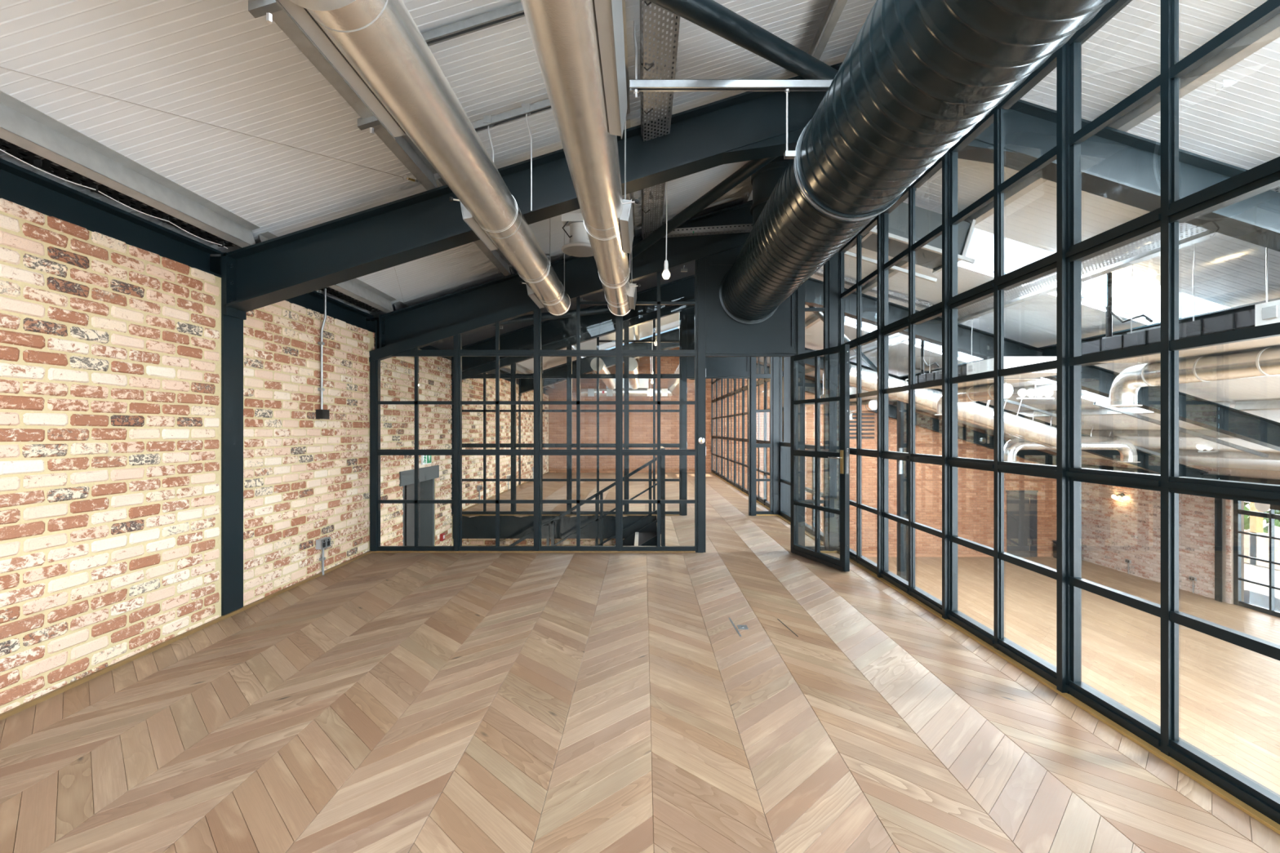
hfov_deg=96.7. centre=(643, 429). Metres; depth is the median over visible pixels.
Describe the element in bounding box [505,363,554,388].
purlin
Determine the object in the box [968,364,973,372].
switch
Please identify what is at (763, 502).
wall
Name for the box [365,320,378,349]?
steel column
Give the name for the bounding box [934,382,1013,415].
duct
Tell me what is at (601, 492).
balustrade
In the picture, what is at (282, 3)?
grille
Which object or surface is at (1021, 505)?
door
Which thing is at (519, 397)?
steel column
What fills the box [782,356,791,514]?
steel column
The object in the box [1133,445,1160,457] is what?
channel
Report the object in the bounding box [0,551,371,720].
baseboard
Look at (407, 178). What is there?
wire
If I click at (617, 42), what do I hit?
grille
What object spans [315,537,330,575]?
wall socket
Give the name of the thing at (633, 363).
air duct
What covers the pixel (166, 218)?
cable tie
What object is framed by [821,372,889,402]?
coil
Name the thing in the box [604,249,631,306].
hanger
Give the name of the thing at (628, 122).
purlin
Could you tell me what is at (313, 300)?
beam
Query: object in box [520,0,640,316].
air duct
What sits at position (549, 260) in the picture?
hanger
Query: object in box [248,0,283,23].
clip
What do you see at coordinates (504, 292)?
beam
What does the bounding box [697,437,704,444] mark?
door knob
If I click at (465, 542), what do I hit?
floor
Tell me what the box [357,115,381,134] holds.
clip
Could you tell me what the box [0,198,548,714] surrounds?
wall
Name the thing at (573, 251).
diffuser
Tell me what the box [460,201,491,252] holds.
grille
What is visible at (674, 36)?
cable tray
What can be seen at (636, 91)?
rod
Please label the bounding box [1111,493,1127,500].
wall light
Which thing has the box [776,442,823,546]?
balustrade
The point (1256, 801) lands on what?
wall
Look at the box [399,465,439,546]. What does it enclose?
door
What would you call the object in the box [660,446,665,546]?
guard
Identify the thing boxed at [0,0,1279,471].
ceiling
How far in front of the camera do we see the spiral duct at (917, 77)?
2.29 m
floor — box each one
[0,472,1279,852]
[462,538,624,546]
[865,556,1279,795]
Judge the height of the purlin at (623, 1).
0.165 m
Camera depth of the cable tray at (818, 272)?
8.62 m
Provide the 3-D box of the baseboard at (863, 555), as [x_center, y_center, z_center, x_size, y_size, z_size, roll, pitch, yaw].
[6.850,3.946,17.795,8.900,0.060,0.030,0,0,0]
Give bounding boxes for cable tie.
[33,158,42,167]
[90,184,97,191]
[162,216,168,222]
[217,240,223,246]
[640,62,653,71]
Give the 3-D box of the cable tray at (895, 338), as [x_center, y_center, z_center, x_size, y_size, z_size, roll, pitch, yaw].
[4.590,-1.732,11.200,0.279,0.133,4.400,0,0,0]
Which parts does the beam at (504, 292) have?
plate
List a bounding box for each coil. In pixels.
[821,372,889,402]
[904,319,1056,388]
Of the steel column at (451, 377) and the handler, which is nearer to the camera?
the steel column at (451, 377)
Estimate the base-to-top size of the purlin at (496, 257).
0.165 m
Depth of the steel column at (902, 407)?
13.59 m
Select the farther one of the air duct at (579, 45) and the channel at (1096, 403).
the channel at (1096, 403)
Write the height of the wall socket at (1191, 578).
0.393 m
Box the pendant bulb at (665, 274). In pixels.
[662,182,670,279]
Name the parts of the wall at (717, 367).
rail, post, rail, post, head rail, rail, post, rail, post, infill panel, moulding, post, rail, post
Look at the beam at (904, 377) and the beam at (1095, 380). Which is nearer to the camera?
the beam at (1095, 380)
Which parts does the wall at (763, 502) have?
post, post, post, post, post, post, post, post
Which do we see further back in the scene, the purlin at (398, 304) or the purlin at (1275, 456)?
the purlin at (1275, 456)
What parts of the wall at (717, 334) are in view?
post, rail, post, rail, post, head rail, rail, post, rail, post, infill panel, moulding, post, rail, post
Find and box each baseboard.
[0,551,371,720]
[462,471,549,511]
[862,555,991,556]
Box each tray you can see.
[0,137,236,247]
[320,286,380,311]
[640,0,679,239]
[663,223,752,237]
[814,268,933,308]
[849,333,907,356]
[939,186,1279,318]
[1081,243,1279,363]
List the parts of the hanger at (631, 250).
drop rod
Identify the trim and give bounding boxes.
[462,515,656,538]
[729,479,1279,795]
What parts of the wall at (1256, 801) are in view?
post, post, post, post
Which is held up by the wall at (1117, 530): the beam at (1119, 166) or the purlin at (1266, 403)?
the beam at (1119, 166)
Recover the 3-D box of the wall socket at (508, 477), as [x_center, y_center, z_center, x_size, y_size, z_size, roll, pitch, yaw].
[-2.936,1.165,12.400,0.056,0.333,0.150,0,0,0]
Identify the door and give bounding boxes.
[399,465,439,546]
[791,344,849,571]
[1005,490,1038,556]
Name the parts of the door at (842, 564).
rail, rail, rail, rail, rail, lever handle, handle plate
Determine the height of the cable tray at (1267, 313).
1.016 m
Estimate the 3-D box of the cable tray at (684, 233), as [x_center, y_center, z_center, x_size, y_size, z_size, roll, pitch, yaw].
[0.703,-2.091,5.970,1.094,0.125,0.109,0,0,0]
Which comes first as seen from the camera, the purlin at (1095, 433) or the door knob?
the door knob
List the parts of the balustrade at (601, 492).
baluster post, baluster post, baluster post, baluster post, rail, rail, baluster post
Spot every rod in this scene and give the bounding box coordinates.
[483,115,493,162]
[521,103,532,210]
[633,20,638,97]
[784,88,789,150]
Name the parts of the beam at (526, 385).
plate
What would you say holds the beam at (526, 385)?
attached to the steel column at (519, 397)
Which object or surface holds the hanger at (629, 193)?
hanging from the purlin at (628, 122)
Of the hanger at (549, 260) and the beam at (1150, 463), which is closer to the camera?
the hanger at (549, 260)
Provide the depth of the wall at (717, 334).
6.17 m
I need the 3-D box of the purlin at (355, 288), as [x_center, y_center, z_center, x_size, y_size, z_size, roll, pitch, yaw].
[-2.782,-1.362,5.220,0.091,0.165,2.160,0,0,0]
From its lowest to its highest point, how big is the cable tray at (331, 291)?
0.062 m
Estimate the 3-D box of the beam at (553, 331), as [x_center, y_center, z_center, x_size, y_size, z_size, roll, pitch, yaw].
[-0.677,-1.730,8.860,4.555,1.837,0.200,0,0,0]
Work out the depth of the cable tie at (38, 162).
2.72 m
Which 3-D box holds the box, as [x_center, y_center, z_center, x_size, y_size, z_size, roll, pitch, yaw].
[0.798,1.329,3.840,0.396,0.005,0.360,0,0,0]
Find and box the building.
[1244,502,1279,570]
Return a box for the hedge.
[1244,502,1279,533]
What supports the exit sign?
attached to the wall at (110, 348)
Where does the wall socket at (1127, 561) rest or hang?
attached to the wall at (1117, 530)
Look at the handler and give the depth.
16.78 m
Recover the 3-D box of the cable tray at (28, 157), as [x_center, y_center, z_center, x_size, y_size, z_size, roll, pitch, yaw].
[-2.903,-1.315,0.600,0.139,0.062,6.800,0,0,0]
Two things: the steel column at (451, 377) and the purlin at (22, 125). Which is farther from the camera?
the steel column at (451, 377)
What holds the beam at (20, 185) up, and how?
attached to the wall at (110, 348)
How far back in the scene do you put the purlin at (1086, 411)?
11.44 m
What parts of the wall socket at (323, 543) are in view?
plate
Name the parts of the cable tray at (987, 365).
drop rod, casing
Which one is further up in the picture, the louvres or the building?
the louvres
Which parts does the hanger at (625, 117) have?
drop rod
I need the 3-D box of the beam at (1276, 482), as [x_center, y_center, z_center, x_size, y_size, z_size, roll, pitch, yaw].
[13.380,1.201,7.600,0.170,0.300,20.200,0,0,0]
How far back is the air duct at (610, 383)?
11.69 m
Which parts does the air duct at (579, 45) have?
damper lever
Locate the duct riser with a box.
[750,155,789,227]
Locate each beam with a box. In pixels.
[0,158,221,277]
[223,62,842,319]
[285,290,373,332]
[365,317,547,395]
[378,200,752,348]
[451,274,694,377]
[519,328,679,395]
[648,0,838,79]
[755,363,1056,465]
[804,277,1279,451]
[804,347,1208,478]
[898,359,984,382]
[957,99,1279,251]
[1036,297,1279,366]
[1081,464,1279,484]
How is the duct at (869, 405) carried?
attached to the coil at (852, 389)
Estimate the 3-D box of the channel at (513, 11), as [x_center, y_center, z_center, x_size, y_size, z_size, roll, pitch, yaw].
[-0.706,-2.036,2.800,1.372,0.461,0.041,0,0,0]
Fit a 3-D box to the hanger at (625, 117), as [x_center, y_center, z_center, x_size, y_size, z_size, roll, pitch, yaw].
[-0.247,-1.716,3.620,0.272,1.021,0.009,0,0,0]
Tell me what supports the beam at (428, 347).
attached to the wall at (110, 348)
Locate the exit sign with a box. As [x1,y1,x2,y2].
[421,455,431,464]
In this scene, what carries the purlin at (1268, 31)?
on the beam at (1119, 166)
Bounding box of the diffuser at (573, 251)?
[563,245,593,257]
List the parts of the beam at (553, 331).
plate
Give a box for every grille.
[275,0,395,139]
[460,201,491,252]
[610,0,627,138]
[627,198,633,254]
[633,284,636,310]
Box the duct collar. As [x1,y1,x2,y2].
[289,0,355,10]
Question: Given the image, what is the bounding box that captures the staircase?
[613,520,657,546]
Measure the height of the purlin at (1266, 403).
0.165 m
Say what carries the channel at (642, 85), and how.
hanging from the ceiling at (213, 62)
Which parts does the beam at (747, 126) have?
plate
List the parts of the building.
post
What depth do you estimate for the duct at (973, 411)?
11.59 m
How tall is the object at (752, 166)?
0.528 m
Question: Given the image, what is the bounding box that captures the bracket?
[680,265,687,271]
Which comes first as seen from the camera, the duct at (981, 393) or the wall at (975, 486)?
the duct at (981, 393)
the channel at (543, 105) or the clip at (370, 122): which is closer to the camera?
the clip at (370, 122)
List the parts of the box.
pull plate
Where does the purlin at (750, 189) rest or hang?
on the beam at (747, 126)
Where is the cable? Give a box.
[0,148,227,248]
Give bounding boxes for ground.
[1244,501,1279,612]
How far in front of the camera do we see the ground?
14.69 m
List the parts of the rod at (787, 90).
rod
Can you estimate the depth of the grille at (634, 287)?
5.55 m
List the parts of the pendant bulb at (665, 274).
bulb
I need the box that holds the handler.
[581,378,672,396]
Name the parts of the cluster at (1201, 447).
globe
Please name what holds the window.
in the wall at (1117, 530)
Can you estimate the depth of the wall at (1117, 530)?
14.95 m
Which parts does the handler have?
casing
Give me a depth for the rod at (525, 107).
3.50 m
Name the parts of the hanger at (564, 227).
drop rod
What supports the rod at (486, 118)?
hanging from the channel at (543, 105)
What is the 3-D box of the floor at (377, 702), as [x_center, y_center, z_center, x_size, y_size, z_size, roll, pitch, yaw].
[-0.337,1.496,7.550,5.274,0.330,20.700,0,0,0]
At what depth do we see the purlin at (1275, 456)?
11.73 m
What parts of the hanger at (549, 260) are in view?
drop rod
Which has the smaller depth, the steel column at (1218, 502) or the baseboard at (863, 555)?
the steel column at (1218, 502)
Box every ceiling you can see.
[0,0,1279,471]
[430,262,694,350]
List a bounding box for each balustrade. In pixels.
[508,457,657,546]
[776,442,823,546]
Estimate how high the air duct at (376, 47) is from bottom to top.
0.274 m
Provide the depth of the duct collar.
1.60 m
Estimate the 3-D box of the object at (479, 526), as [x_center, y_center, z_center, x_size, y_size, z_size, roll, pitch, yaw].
[-1.382,1.513,8.888,3.164,0.356,0.124,0,0,0]
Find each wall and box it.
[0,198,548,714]
[368,231,837,552]
[452,305,778,515]
[544,346,1056,557]
[711,356,782,515]
[836,0,1279,835]
[1081,457,1279,604]
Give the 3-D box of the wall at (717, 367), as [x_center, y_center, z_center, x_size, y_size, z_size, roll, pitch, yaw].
[-0.434,-0.452,8.860,5.068,3.568,0.110,0,0,0]
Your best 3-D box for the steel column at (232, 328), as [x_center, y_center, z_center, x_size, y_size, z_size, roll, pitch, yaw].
[-3.058,0.041,4.105,0.200,2.580,0.200,0,0,0]
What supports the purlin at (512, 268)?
on the beam at (553, 331)
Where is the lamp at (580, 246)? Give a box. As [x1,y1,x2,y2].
[561,210,593,257]
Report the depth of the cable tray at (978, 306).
5.74 m
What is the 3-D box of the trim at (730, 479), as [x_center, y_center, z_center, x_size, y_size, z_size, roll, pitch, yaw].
[2.260,1.502,7.500,0.120,0.339,20.600,0,0,0]
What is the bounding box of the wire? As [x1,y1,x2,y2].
[0,66,417,182]
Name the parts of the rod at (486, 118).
rod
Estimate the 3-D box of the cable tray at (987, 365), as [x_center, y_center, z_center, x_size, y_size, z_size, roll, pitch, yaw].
[5.445,-1.249,9.195,1.150,1.016,2.890,0,0,0]
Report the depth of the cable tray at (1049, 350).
6.49 m
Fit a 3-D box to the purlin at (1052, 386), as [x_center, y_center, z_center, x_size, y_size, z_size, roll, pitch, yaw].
[7.772,-0.807,13.300,0.091,0.165,8.800,0,0,0]
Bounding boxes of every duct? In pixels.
[275,0,570,315]
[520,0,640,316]
[590,357,615,390]
[628,357,639,389]
[667,364,694,395]
[719,0,1111,324]
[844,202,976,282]
[849,364,1056,447]
[849,383,1053,447]
[849,399,877,419]
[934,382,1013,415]
[1004,410,1140,462]
[1105,346,1279,406]
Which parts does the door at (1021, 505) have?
panel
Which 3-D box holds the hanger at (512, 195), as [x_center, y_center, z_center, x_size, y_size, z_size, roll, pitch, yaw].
[-0.912,-1.352,3.500,0.279,0.279,0.002,0,0,0]
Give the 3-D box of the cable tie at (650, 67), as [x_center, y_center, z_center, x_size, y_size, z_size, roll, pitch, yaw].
[0.024,-2.076,3.255,0.077,0.039,0.018,0,0,0]
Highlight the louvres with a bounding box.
[849,411,875,439]
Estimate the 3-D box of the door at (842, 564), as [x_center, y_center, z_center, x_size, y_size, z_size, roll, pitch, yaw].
[1.728,0.263,5.716,0.116,2.113,0.922,0,0,-17]
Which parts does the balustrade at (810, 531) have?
post, rail, rail, rail, post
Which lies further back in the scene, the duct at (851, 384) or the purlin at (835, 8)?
the duct at (851, 384)
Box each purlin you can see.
[0,90,259,248]
[258,231,395,313]
[270,9,437,190]
[393,301,408,310]
[437,177,511,276]
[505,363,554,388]
[509,266,517,274]
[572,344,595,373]
[622,0,630,129]
[622,119,635,226]
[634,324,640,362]
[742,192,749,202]
[746,183,752,201]
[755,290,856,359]
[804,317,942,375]
[808,0,847,59]
[861,13,1279,293]
[892,382,1056,406]
[937,400,1231,420]
[983,429,1237,438]
[1081,447,1279,461]
[1231,398,1279,410]
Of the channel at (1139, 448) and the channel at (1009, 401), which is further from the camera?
the channel at (1139, 448)
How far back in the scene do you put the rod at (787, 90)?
3.13 m
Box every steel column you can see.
[209,252,243,616]
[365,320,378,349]
[451,377,453,515]
[518,393,520,484]
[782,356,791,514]
[897,400,908,582]
[1214,497,1222,602]
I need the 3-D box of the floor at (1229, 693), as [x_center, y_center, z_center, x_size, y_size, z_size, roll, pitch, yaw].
[5.368,4.076,7.550,16.664,0.200,20.700,0,0,0]
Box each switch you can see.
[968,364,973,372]
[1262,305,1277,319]
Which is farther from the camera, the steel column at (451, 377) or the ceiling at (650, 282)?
the steel column at (451, 377)
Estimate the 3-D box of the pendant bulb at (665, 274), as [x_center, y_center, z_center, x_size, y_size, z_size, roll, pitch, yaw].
[0.183,-1.784,4.600,0.064,1.132,0.064,0,0,0]
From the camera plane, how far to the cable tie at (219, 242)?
3.90 m
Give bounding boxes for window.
[1233,500,1279,617]
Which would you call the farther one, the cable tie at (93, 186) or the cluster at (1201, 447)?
the cluster at (1201, 447)
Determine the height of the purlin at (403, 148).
0.165 m
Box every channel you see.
[421,2,524,45]
[471,98,551,132]
[630,79,832,91]
[1004,398,1084,425]
[1093,401,1268,457]
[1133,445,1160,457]
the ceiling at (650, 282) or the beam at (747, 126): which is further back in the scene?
the ceiling at (650, 282)
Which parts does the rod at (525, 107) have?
rod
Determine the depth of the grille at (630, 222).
3.64 m
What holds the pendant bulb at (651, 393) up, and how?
hanging from the ceiling at (213, 62)
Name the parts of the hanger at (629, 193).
drop rod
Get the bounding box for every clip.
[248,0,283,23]
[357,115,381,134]
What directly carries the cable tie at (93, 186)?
attached to the cable tray at (28, 157)
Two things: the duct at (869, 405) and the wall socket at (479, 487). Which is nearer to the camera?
the wall socket at (479, 487)
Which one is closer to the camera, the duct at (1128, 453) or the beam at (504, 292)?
the beam at (504, 292)
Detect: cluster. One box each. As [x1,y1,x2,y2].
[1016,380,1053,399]
[1195,444,1220,452]
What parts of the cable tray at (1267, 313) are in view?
drop rod, casing, drop rod, drop rod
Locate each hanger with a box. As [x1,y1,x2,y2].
[476,195,517,232]
[518,217,551,283]
[541,226,564,305]
[583,117,626,239]
[598,193,630,288]
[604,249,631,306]
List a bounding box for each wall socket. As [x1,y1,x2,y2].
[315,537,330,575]
[476,484,482,504]
[506,475,511,490]
[1124,559,1131,573]
[1188,576,1196,593]
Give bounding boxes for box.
[728,617,798,636]
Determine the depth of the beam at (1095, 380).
8.85 m
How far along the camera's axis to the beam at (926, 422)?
17.67 m
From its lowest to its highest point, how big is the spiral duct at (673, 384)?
0.796 m
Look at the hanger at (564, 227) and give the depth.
5.55 m
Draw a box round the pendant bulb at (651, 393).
[649,356,652,395]
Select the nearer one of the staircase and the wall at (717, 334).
the wall at (717, 334)

